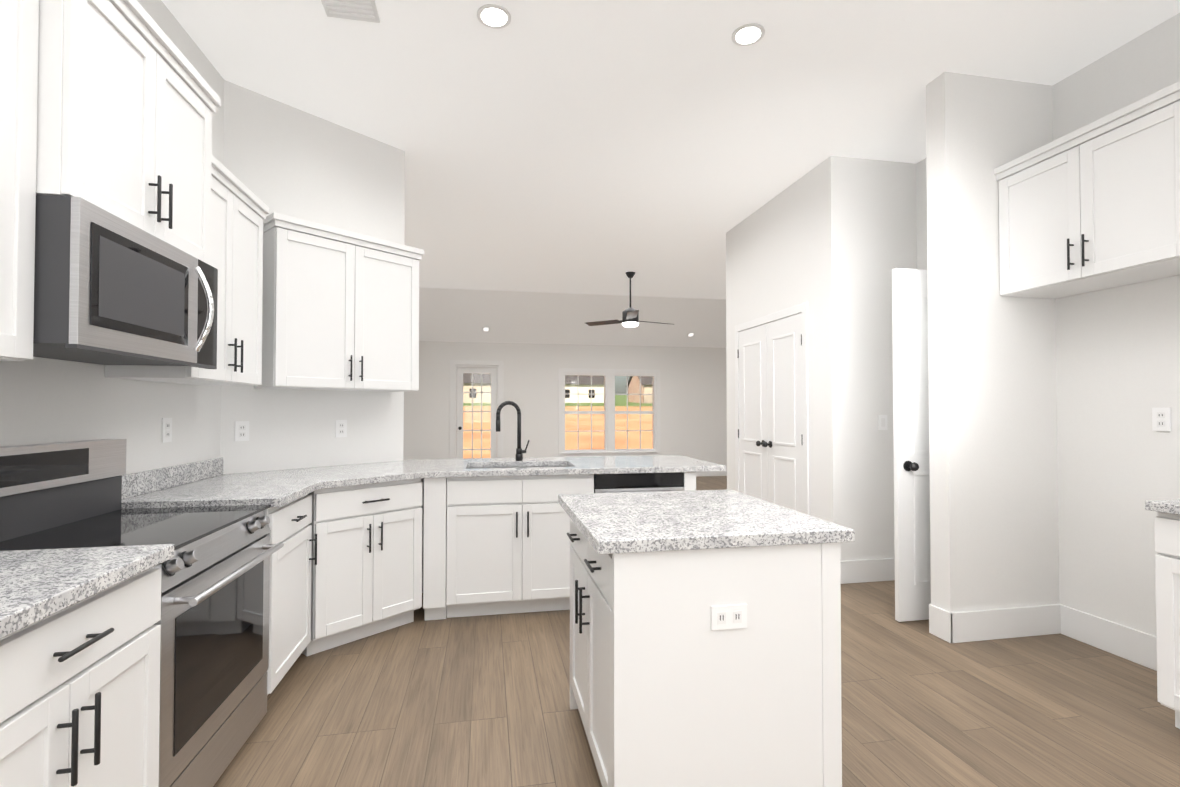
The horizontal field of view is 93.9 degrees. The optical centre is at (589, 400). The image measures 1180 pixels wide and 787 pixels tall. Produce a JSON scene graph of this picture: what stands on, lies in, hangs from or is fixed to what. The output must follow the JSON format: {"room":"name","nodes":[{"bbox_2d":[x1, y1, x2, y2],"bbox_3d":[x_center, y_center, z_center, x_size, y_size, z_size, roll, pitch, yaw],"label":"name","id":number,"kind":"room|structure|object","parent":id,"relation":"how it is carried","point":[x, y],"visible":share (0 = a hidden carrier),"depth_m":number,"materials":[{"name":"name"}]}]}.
{"room":"kitchen","nodes":[
{"label":"kitchen","id":0,"kind":"room"},
{"bbox_2d":[0,0,223,473],"bbox_3d":[-2.325,-0.256,3.688,0.150,3.270,12.860,0,-1,-11],"label":"wall","id":1,"kind":"structure","parent":0,"point":[44,400],"depth_m":2.39,"materials":[{"name":"beige paint"}]},
{"bbox_2d":[0,0,38,360],"bbox_3d":[-1.594,-0.694,1.090,0.315,1.159,0.792,0,-1,-11],"label":"upper cabinet","id":2,"kind":"object","parent":1,"relation":"attached to","point":[19,27],"visible":1,"depth_m":1.43,"materials":[{"name":"white wood"}]},
{"bbox_2d":[36,0,220,264],"bbox_3d":[-1.689,-0.929,1.891,0.424,0.733,0.848,0,-1,-11],"label":"upper cabinet","id":3,"kind":"object","parent":1,"relation":"attached to","point":[128,99],"visible":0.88,"depth_m":1.77,"materials":[{"name":"white wood"}]},
{"bbox_2d":[33,194,217,368],"bbox_3d":[-1.659,-0.349,1.887,0.488,0.421,0.800,0,-1,-11],"label":"microwave","id":4,"kind":"object","parent":3,"relation":"attached to","point":[110,289],"visible":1,"depth_m":1.69,"materials":[{"name":"grey metal"}]},
{"bbox_2d":[162,418,171,442],"bbox_3d":[-2.054,0.142,2.674,0.008,0.118,0.075,0,-1,-11],"label":"outlet","id":5,"kind":"object","parent":1,"relation":"attached to","point":[166,422],"depth_m":2.67,"materials":[{"name":"white plastic"}]},
{"bbox_2d":[105,155,268,385],"bbox_3d":[-1.868,-0.583,2.641,0.352,0.990,0.783,0,-1,-11],"label":"upper cabinet","id":6,"kind":"object","parent":1,"relation":"attached to","point":[239,210],"visible":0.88,"depth_m":2.67,"materials":[{"name":"white wood"}]},
{"bbox_2d":[220,80,404,473],"bbox_3d":[-1.779,-0.256,3.679,0.920,3.270,0.740,0,-1,-11],"label":"wall","id":7,"kind":"structure","parent":0,"point":[284,159],"depth_m":3.62,"materials":[{"name":"beige paint"}]},
{"bbox_2d":[235,421,248,440],"bbox_3d":[-2.087,0.183,3.303,0.008,0.118,0.075,-1,-1,40],"label":"outlet","id":8,"kind":"object","parent":7,"relation":"attached to","point":[241,427],"depth_m":3.30,"materials":[{"name":"white plastic"}]},
{"bbox_2d":[254,212,423,391],"bbox_3d":[-1.606,-0.567,3.596,0.368,0.990,0.974,-1,-1,41],"label":"upper cabinet","id":9,"kind":"object","parent":7,"relation":"attached to","point":[340,309],"visible":1,"depth_m":3.42,"materials":[{"name":"white wood"}]},
{"bbox_2d":[336,420,346,436],"bbox_3d":[-1.698,0.190,3.759,0.008,0.118,0.075,-1,-1,40],"label":"outlet","id":10,"kind":"object","parent":7,"relation":"attached to","point":[341,425],"depth_m":3.76,"materials":[{"name":"white plastic"}]},
{"bbox_2d":[403,341,726,466],"bbox_3d":[0.119,0.169,10.610,7.220,2.650,0.150,0,-1,-11],"label":"wall","id":11,"kind":"structure","parent":0,"point":[693,402],"depth_m":10.38,"materials":[{"name":"beige paint"}]},
{"bbox_2d":[450,360,503,458],"bbox_3d":[-2.088,0.374,10.166,0.964,2.225,0.138,0,-1,-11],"label":"french door","id":12,"kind":"structure","parent":11,"relation":"in","point":[459,369],"depth_m":10.17,"materials":[{"name":"white wood"}]},
{"bbox_2d":[559,368,659,456],"bbox_3d":[0.384,0.234,10.608,2.000,1.680,0.150,0,-1,-11],"label":"double window","id":13,"kind":"structure","parent":11,"relation":"in","point":[609,412],"depth_m":10.58,"materials":[{"name":"white"}]},
{"bbox_2d":[696,467,726,476],"bbox_3d":[1.043,1.410,10.679,5.370,0.170,0.015,0,-1,-11],"label":"baseboard","id":14,"kind":"structure","parent":11,"relation":"attached to","point":[722,473],"depth_m":10.93,"materials":[{"name":"white wood"}]},
{"bbox_2d":[419,287,725,347],"bbox_3d":[0.220,-1.485,10.102,7.820,0.840,1.540,0,-1,-11],"label":"ceiling","id":15,"kind":"structure","parent":0,"point":[454,315],"depth_m":9.79,"materials":[{"name":"white paint"}]},
{"bbox_2d":[482,326,489,331],"bbox_3d":[-1.854,-1.274,9.818,0.150,0.080,0.133,0,-1,-11],"label":"recessed light","id":16,"kind":"object","parent":15,"relation":"in","point":[485,329],"visible":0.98,"depth_m":9.81,"materials":[{"name":"white"}]},
{"bbox_2d":[687,332,694,336],"bbox_3d":[1.929,-1.262,10.531,0.150,0.080,0.133,0,-1,-11],"label":"recessed light","id":17,"kind":"object","parent":15,"relation":"in","point":[691,334],"visible":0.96,"depth_m":10.52,"materials":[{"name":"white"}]},
{"bbox_2d":[162,0,1179,298],"bbox_3d":[1.430,-1.951,3.692,7.820,0.120,11.520,0,-1,-11],"label":"ceiling","id":18,"kind":"structure","parent":0,"point":[660,148],"depth_m":3.42,"materials":[{"name":"white paint"}]},
{"bbox_2d":[321,0,380,22],"bbox_3d":[-1.151,-1.900,2.619,0.250,0.015,0.250,0,-1,-11],"label":"ceiling vent","id":19,"kind":"object","parent":18,"relation":"in","point":[363,10],"visible":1,"depth_m":2.67,"materials":[{"name":"white metal"}]},
{"bbox_2d":[477,4,510,28],"bbox_3d":[-0.476,-1.903,2.731,0.170,0.008,0.170,0,-1,-11],"label":"recessed light","id":20,"kind":"object","parent":18,"relation":"in","point":[494,16],"visible":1,"depth_m":2.72,"materials":[{"name":"white plastic"}]},
{"bbox_2d":[585,272,673,326],"bbox_3d":[0.653,-1.440,7.759,1.291,0.764,1.255,0,-1,-11],"label":"ceiling fan","id":21,"kind":"object","parent":18,"relation":"hanging from","point":[630,316],"visible":1,"depth_m":7.80,"materials":[{"name":"black metal"}]},
{"bbox_2d":[731,23,764,45],"bbox_3d":[0.822,-1.901,2.864,0.170,0.008,0.170,0,-1,-11],"label":"recessed light","id":22,"kind":"object","parent":18,"relation":"in","point":[748,34],"visible":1,"depth_m":2.85,"materials":[{"name":"white plastic"}]},
{"bbox_2d":[213,476,1179,786],"bbox_3d":[1.287,1.421,4.393,7.820,0.060,13.060,0,-1,-11],"label":"floor","id":23,"kind":"structure","parent":0,"point":[463,702],"depth_m":2.40,"materials":[{"name":"brown wood"}]},
{"bbox_2d":[0,567,160,786],"bbox_3d":[-1.442,0.887,1.112,0.632,0.900,0.752,0,-1,-11],"label":"base cabinet","id":24,"kind":"object","parent":23,"relation":"on","point":[80,694],"visible":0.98,"depth_m":1.24,"materials":[{"name":"white wood"}]},
{"bbox_2d":[0,544,173,638],"bbox_3d":[-1.157,0.342,-0.314,0.663,0.138,3.681,0,-1,-11],"label":"countertop","id":25,"kind":"structure","parent":24,"relation":"on","point":[36,585],"depth_m":1.28,"materials":[{"name":"white stone"}]},
{"bbox_2d":[0,439,283,786],"bbox_3d":[-1.555,0.750,1.888,0.695,1.200,0.802,0,-1,-11],"label":"range","id":26,"kind":"object","parent":23,"relation":"on","point":[213,622],"visible":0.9,"depth_m":1.86,"materials":[{"name":"silver metal"}]},
{"bbox_2d":[264,494,316,694],"bbox_3d":[-1.694,0.910,2.551,0.670,0.900,0.547,0,-1,-11],"label":"base cabinet","id":27,"kind":"object","parent":23,"relation":"on","point":[291,559],"visible":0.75,"depth_m":2.56,"materials":[{"name":"white wood"}]},
{"bbox_2d":[302,478,421,655],"bbox_3d":[-1.496,0.924,3.354,0.768,0.900,0.640,-1,-1,41],"label":"base cabinet","id":28,"kind":"object","parent":23,"relation":"on","point":[366,575],"visible":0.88,"depth_m":3.10,"materials":[{"name":"white wood"}]},
{"bbox_2d":[421,477,456,620],"bbox_3d":[-1.098,0.929,3.687,0.428,0.900,0.640,0,-1,-11],"label":"base cabinet","id":29,"kind":"object","parent":23,"relation":"on","point":[439,495],"depth_m":3.40,"materials":[{"name":"white wood"}]},
{"bbox_2d":[457,474,593,616],"bbox_3d":[-0.489,0.931,3.801,0.933,0.900,0.640,0,-1,-11],"label":"base cabinet","id":30,"kind":"object","parent":23,"relation":"on","point":[495,545],"depth_m":3.48,"materials":[{"name":"white wood"}]},
{"bbox_2d":[121,455,725,508],"bbox_3d":[-0.612,0.404,3.414,3.121,0.138,1.832,0,-1,-11],"label":"countertop","id":31,"kind":"structure","parent":30,"relation":"on","point":[202,483],"depth_m":3.14,"materials":[{"name":"white stone"}]},
{"bbox_2d":[496,401,529,460],"bbox_3d":[-0.569,0.223,4.074,0.254,0.444,0.110,0,-1,-11],"label":"faucet","id":32,"kind":"object","parent":31,"relation":"on","point":[519,454],"visible":1,"depth_m":4.09,"materials":[{"name":"black metal"}]},
{"bbox_2d":[468,466,567,468],"bbox_3d":[-0.484,0.587,3.813,0.744,0.213,0.454,0,-1,-11],"label":"sink basin","id":33,"kind":"object","parent":31,"relation":"in","point":[517,467],"visible":0.06,"depth_m":4.03,"materials":[{"name":"silver metal"}]},
{"bbox_2d":[594,472,683,492],"bbox_3d":[0.283,0.935,3.888,0.605,0.895,0.625,0,-1,-11],"label":"dishwasher","id":34,"kind":"object","parent":23,"relation":"on","point":[630,482],"visible":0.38,"depth_m":3.63,"materials":[{"name":"grey plastic"}]},
{"bbox_2d":[682,472,695,490],"bbox_3d":[0.283,0.934,3.947,0.761,0.900,0.640,0,-1,-11],"label":"base cabinet","id":35,"kind":"object","parent":23,"relation":"on","point":[689,477],"depth_m":3.70,"materials":[{"name":"white wood"}]},
{"bbox_2d":[567,518,841,786],"bbox_3d":[0.333,0.903,2.085,0.772,0.900,0.868,0,-1,-11],"label":"base cabinet","id":36,"kind":"object","parent":23,"relation":"on","point":[720,667],"visible":0.96,"depth_m":1.68,"materials":[{"name":"white wood"}]},
{"bbox_2d":[558,489,854,553],"bbox_3d":[0.346,0.432,2.099,0.825,0.038,0.900,0,-1,-11],"label":"countertop","id":37,"kind":"structure","parent":36,"relation":"on","point":[624,522],"depth_m":1.85,"materials":[{"name":"white stone"}]},
{"bbox_2d":[726,156,916,560],"bbox_3d":[3.196,-0.227,5.411,3.100,3.270,1.880,0,-1,-11],"label":"wall block","id":38,"kind":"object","parent":23,"relation":"on","point":[831,241],"visible":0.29,"depth_m":4.29,"materials":[{"name":"beige paint"}]},
{"bbox_2d":[735,302,808,514],"bbox_3d":[1.622,0.303,5.136,0.089,2.200,1.320,0,-1,-11],"label":"double closet door","id":39,"kind":"structure","parent":38,"relation":"attached to","point":[771,415],"depth_m":5.01,"materials":[{"name":"white wood"}]},
{"bbox_2d":[840,558,894,583],"bbox_3d":[2.190,1.303,4.231,0.726,0.170,0.016,0,-1,-11],"label":"baseboard","id":40,"kind":"structure","parent":38,"relation":"attached to","point":[868,570],"depth_m":4.21,"materials":[{"name":"white wood"}]},
{"bbox_2d":[878,415,887,429],"bbox_3d":[2.271,0.169,4.267,0.075,0.118,0.010,0,-1,-11],"label":"outlet","id":41,"kind":"object","parent":38,"relation":"attached to","point":[882,419],"depth_m":4.26,"materials":[{"name":"white plastic"}]},
{"bbox_2d":[1154,512,1179,728],"bbox_3d":[2.730,0.899,1.863,0.617,0.900,0.963,0,-1,-11],"label":"base cabinet","id":42,"kind":"object","parent":23,"relation":"on","point":[1167,549],"visible":0.94,"depth_m":2.22,"materials":[{"name":"white wood"}]},
{"bbox_2d":[1145,499,1179,514],"bbox_3d":[2.964,0.356,0.554,0.648,0.138,3.660,0,-1,-11],"label":"countertop","id":43,"kind":"structure","parent":42,"relation":"on","point":[1169,506],"depth_m":2.24,"materials":[{"name":"white stone"}]},
{"bbox_2d":[926,71,1059,611],"bbox_3d":[2.401,-0.263,3.287,0.750,3.270,0.140,0,-1,-11],"label":"wall","id":44,"kind":"structure","parent":0,"point":[994,530],"depth_m":3.21,"materials":[{"name":"beige paint"}]},
{"bbox_2d":[944,604,1059,642],"bbox_3d":[2.388,1.286,3.178,0.726,0.170,0.018,0,-1,-11],"label":"baseboard","id":45,"kind":"structure","parent":44,"relation":"attached to","point":[1002,623],"depth_m":3.17,"materials":[{"name":"white wood"}]},
{"bbox_2d":[916,13,1179,635],"bbox_3d":[3.215,-0.294,1.401,0.150,3.270,6.010,0,-1,-11],"label":"wall","id":46,"kind":"structure","parent":0,"point":[1117,366],"depth_m":2.98,"materials":[{"name":"beige paint"}]},
{"bbox_2d":[892,268,930,621],"bbox_3d":[2.305,0.270,3.463,0.810,2.188,0.112,0,-1,-11],"label":"door","id":47,"kind":"structure","parent":46,"relation":"in","point":[911,448],"depth_m":3.43,"materials":[{"name":"white wood"}]},
{"bbox_2d":[994,93,1179,298],"bbox_3d":[2.674,-0.973,2.785,0.397,0.715,0.963,0,-1,-11],"label":"upper cabinet","id":48,"kind":"object","parent":46,"relation":"attached to","point":[1093,206],"depth_m":2.74,"materials":[{"name":"white wood"}]},
{"bbox_2d":[1060,604,1156,670],"bbox_3d":[3.233,1.247,0.833,0.016,0.170,4.939,0,-1,-11],"label":"baseboard","id":49,"kind":"structure","parent":46,"relation":"attached to","point":[1130,644],"depth_m":2.98,"materials":[{"name":"white wood"}]},
{"bbox_2d":[1152,408,1170,430],"bbox_3d":[2.874,0.094,2.770,0.008,0.118,0.075,0,-1,-11],"label":"outlet","id":50,"kind":"object","parent":46,"relation":"attached to","point":[1161,419],"depth_m":2.77,"materials":[{"name":"white plastic"}]},
{"bbox_2d":[1166,85,1179,260],"bbox_3d":[2.835,-0.988,1.931,0.397,0.715,1.024,0,-1,-11],"label":"upper cabinet","id":51,"kind":"object","parent":46,"relation":"attached to","point":[1172,98],"depth_m":2.40,"materials":[{"name":"white wood"}]},
{"label":"outside","id":52,"kind":"structure","parent":0,"visible":0},
{"bbox_2d":[463,395,652,458],"bbox_3d":[-20.048,-0.506,133.860,310.000,8.787,249.480,0,-1,-11],"label":"ground","id":53,"kind":"structure","parent":52,"point":[583,420],"depth_m":30.00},
{"bbox_2d":[463,373,490,402],"bbox_3d":[-23.150,-2.466,88.262,15.800,6.400,10.800,0,-1,-11],"label":"house","id":54,"kind":"structure","parent":53,"relation":"on","point":[487,396],"depth_m":84.40,"materials":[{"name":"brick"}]},
{"bbox_2d":[565,375,603,402],"bbox_3d":[-4.728,-2.481,95.806,14.800,6.400,10.800,0,-1,-11],"label":"house","id":55,"kind":"structure","parent":53,"relation":"on","point":[583,398],"depth_m":91.56,"materials":[{"name":"white"}]},
{"bbox_2d":[626,376,651,402],"bbox_3d":[15.175,-2.346,95.486,15.800,6.400,10.800,0,-1,-11],"label":"house","id":56,"kind":"structure","parent":53,"relation":"on","point":[634,398],"depth_m":91.74,"materials":[{"name":"brick"}]}
]}

